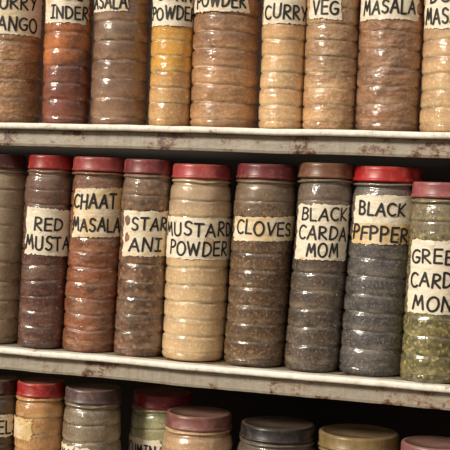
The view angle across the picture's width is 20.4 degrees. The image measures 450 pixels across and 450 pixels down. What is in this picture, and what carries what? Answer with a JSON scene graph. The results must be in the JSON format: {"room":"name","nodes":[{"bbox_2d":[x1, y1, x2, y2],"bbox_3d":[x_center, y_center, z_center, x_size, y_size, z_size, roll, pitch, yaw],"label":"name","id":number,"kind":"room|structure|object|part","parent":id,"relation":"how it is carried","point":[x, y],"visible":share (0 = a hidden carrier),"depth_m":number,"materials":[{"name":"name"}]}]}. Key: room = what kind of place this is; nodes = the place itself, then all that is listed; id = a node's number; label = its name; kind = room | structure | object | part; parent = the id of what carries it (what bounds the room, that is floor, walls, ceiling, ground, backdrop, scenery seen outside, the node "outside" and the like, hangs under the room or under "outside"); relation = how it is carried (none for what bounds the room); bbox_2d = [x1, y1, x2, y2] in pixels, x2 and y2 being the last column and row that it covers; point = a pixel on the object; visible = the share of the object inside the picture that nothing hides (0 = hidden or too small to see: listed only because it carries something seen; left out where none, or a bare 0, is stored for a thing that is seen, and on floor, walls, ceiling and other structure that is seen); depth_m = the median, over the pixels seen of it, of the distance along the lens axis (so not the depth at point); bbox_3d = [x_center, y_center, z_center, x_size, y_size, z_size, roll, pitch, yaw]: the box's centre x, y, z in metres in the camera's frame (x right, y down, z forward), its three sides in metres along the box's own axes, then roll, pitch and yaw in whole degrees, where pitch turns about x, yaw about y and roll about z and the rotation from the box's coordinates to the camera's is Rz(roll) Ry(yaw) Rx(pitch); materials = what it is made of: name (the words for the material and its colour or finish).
{"room":"food shop","nodes":[
{"label":"food shop","id":0,"kind":"room"},
{"bbox_2d":[0,0,449,449],"bbox_3d":[0.159,0.092,2.226,4.400,2.600,0.100,3,2,19],"label":"wall","id":1,"kind":"structure","parent":0,"point":[407,421],"depth_m":2.20,"materials":[{"name":"paint"}]},
{"bbox_3d":[-0.526,1.472,0.390,4.400,0.100,4.060,3,2,19],"label":"floor","id":2,"kind":"structure","parent":0,"visible":0},
{"bbox_2d":[0,122,449,409],"bbox_3d":[0.002,0.419,1.964,2.080,1.950,0.429,3,2,19],"label":"shelf rack","id":3,"kind":"object","parent":2,"relation":"on","point":[337,384],"visible":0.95,"depth_m":1.74,"materials":[{"name":"paint"}]},
{"bbox_2d":[0,374,18,449],"bbox_3d":[-0.355,0.374,1.918,0.069,0.280,0.070,3,2,19],"label":"spice jar","id":4,"kind":"object","parent":3,"relation":"on","point":[8,383],"visible":0.8,"depth_m":1.89,"materials":[{"name":"plastic"}]},
{"bbox_2d":[0,154,26,343],"bbox_3d":[-0.351,0.035,1.918,0.090,0.286,0.086,3,2,19],"label":"spice jar","id":5,"kind":"object","parent":3,"relation":"on","point":[12,178],"visible":0.8,"depth_m":1.89,"materials":[{"name":"plastic"}]},
{"bbox_3d":[-0.343,-0.097,1.913,0.079,0.020,0.079,3,2,19],"label":"jar lid","id":6,"kind":"part","parent":5,"relation":"part of","materials":[{"name":"plastic"}]},
{"bbox_2d":[0,0,45,122],"bbox_3d":[-0.325,-0.297,1.910,0.099,0.286,0.100,3,2,19],"label":"spice jar","id":7,"kind":"object","parent":3,"relation":"on","point":[22,22],"visible":0.98,"depth_m":1.87,"materials":[{"name":"plastic"}]},
{"bbox_2d":[14,377,64,449],"bbox_3d":[-0.283,0.376,1.894,0.076,0.282,0.076,3,2,19],"label":"spice jar","id":8,"kind":"object","parent":3,"relation":"on","point":[40,407],"visible":0.96,"depth_m":1.86,"materials":[{"name":"plastic"}]},
{"bbox_2d":[17,155,73,347],"bbox_3d":[-0.269,0.039,1.883,0.078,0.287,0.075,3,2,36],"label":"spice jar","id":9,"kind":"object","parent":3,"relation":"on","point":[49,181],"visible":0.92,"depth_m":1.85,"materials":[{"name":"plastic"}]},
{"bbox_2d":[42,0,93,123],"bbox_3d":[-0.233,-0.292,1.864,0.073,0.286,0.074,3,2,19],"label":"spice jar","id":10,"kind":"object","parent":3,"relation":"on","point":[67,55],"visible":0.98,"depth_m":1.83,"materials":[{"name":"plastic"}]},
{"bbox_2d":[61,382,120,449],"bbox_3d":[-0.203,0.381,1.874,0.090,0.279,0.090,3,2,19],"label":"spice jar","id":11,"kind":"object","parent":3,"relation":"on","point":[92,412],"visible":1,"depth_m":1.84,"materials":[{"name":"plastic"}]},
{"bbox_2d":[62,157,125,351],"bbox_3d":[-0.192,0.043,1.862,0.091,0.286,0.085,3,2,19],"label":"spice jar","id":12,"kind":"object","parent":3,"relation":"on","point":[91,294],"visible":0.88,"depth_m":1.83,"materials":[{"name":"plastic"}]},
{"bbox_2d":[90,0,150,124],"bbox_3d":[-0.152,-0.288,1.844,0.085,0.286,0.086,3,2,19],"label":"spice jar","id":13,"kind":"object","parent":3,"relation":"on","point":[120,69],"visible":0.96,"depth_m":1.81,"materials":[{"name":"plastic"}]},
{"bbox_2d":[113,159,173,356],"bbox_3d":[-0.119,0.047,1.833,0.079,0.286,0.076,3,2,19],"label":"spice jar","id":14,"kind":"object","parent":3,"relation":"on","point":[139,317],"visible":0.89,"depth_m":1.80,"materials":[{"name":"plastic"}]},
{"bbox_2d":[129,387,191,449],"bbox_3d":[-0.102,0.389,1.926,0.097,0.268,0.098,3,2,19],"label":"spice jar","id":15,"kind":"object","parent":3,"relation":"on","point":[150,405],"visible":0.79,"depth_m":1.88,"materials":[{"name":"plastic"}]},
{"bbox_2d":[148,0,194,125],"bbox_3d":[-0.075,-0.284,1.806,0.064,0.286,0.064,1,2,-34],"label":"spice jar","id":16,"kind":"object","parent":3,"relation":"on","point":[172,33],"visible":0.94,"depth_m":1.78,"materials":[{"name":"plastic"}]},
{"bbox_2d":[162,164,231,360],"bbox_3d":[-0.039,0.053,1.816,0.095,0.281,0.094,3,2,19],"label":"spice jar","id":17,"kind":"object","parent":3,"relation":"on","point":[199,225],"visible":0.99,"depth_m":1.78,"materials":[{"name":"plastic"}]},
{"bbox_2d":[162,406,232,449],"bbox_3d":[-0.043,0.401,1.834,0.106,0.255,0.107,3,2,19],"label":"spice jar","id":18,"kind":"object","parent":3,"relation":"on","point":[187,427],"visible":1,"depth_m":1.79,"materials":[{"name":"plastic"}]},
{"bbox_3d":[-0.038,0.283,1.831,0.098,0.020,0.098,3,2,19],"label":"jar lid","id":19,"kind":"part","parent":18,"relation":"part of","materials":[{"name":"plastic"}]},
{"bbox_2d":[189,0,261,127],"bbox_3d":[0.003,-0.281,1.800,0.099,0.286,0.100,3,2,19],"label":"spice jar","id":20,"kind":"object","parent":3,"relation":"on","point":[226,42],"visible":0.97,"depth_m":1.76,"materials":[{"name":"plastic"}]},
{"bbox_2d":[224,164,296,366],"bbox_3d":[0.051,0.056,1.782,0.094,0.284,0.090,3,2,19],"label":"spice jar","id":21,"kind":"object","parent":3,"relation":"on","point":[263,227],"visible":0.99,"depth_m":1.75,"materials":[{"name":"plastic"}]},
{"bbox_2d":[237,416,315,449],"bbox_3d":[0.072,0.409,1.807,0.119,0.249,0.119,3,2,19],"label":"spice jar","id":22,"kind":"object","parent":3,"relation":"on","point":[258,432],"visible":1,"depth_m":1.77,"materials":[{"name":"plastic"}]},
{"bbox_2d":[258,0,306,128],"bbox_3d":[0.084,-0.277,1.753,0.065,0.286,0.065,3,2,19],"label":"spice jar","id":23,"kind":"object","parent":3,"relation":"on","point":[283,21],"visible":0.94,"depth_m":1.73,"materials":[{"name":"plastic"}]},
{"bbox_2d":[284,163,355,371],"bbox_3d":[0.133,0.058,1.749,0.090,0.288,0.081,2,2,8],"label":"spice jar","id":24,"kind":"object","parent":3,"relation":"on","point":[325,192],"visible":0.99,"depth_m":1.72,"materials":[{"name":"plastic"}]},
{"bbox_2d":[302,0,359,129],"bbox_3d":[0.149,-0.274,1.737,0.075,0.286,0.077,3,2,37],"label":"spice jar","id":25,"kind":"object","parent":3,"relation":"on","point":[332,30],"visible":0.96,"depth_m":1.71,"materials":[{"name":"plastic"}]},
{"bbox_2d":[317,424,399,449],"bbox_3d":[0.186,0.416,1.790,0.120,0.244,0.120,3,2,19],"label":"spice jar","id":26,"kind":"object","parent":3,"relation":"on","point":[334,436],"visible":1,"depth_m":1.76,"materials":[{"name":"plastic"}]},
{"bbox_2d":[338,166,422,375],"bbox_3d":[0.215,0.063,1.738,0.107,0.286,0.099,3,2,19],"label":"spice jar","id":27,"kind":"object","parent":3,"relation":"on","point":[373,314],"visible":0.88,"depth_m":1.70,"materials":[{"name":"plastic"}]},
{"bbox_2d":[355,0,424,131],"bbox_3d":[0.229,-0.270,1.719,0.090,0.286,0.091,3,2,19],"label":"spice jar","id":28,"kind":"object","parent":3,"relation":"on","point":[390,42],"visible":0.96,"depth_m":1.68,"materials":[{"name":"plastic"}]},
{"bbox_2d":[400,182,449,383],"bbox_3d":[0.287,0.076,1.690,0.090,0.267,0.085,3,2,19],"label":"spice jar","id":29,"kind":"object","parent":3,"relation":"on","point":[425,356],"visible":1,"depth_m":1.66,"materials":[{"name":"plastic"}]},
{"bbox_2d":[401,436,449,449],"bbox_3d":[0.287,0.422,1.724,0.108,0.245,0.106,3,2,19],"label":"spice jar","id":30,"kind":"object","parent":3,"relation":"on","point":[412,442],"visible":1,"depth_m":1.72,"materials":[{"name":"plastic"}]},
{"bbox_2d":[419,0,449,131],"bbox_3d":[0.308,-0.266,1.687,0.081,0.286,0.082,3,2,19],"label":"spice jar","id":31,"kind":"object","parent":3,"relation":"on","point":[434,116],"visible":0.98,"depth_m":1.66,"materials":[{"name":"plastic"}]}
]}

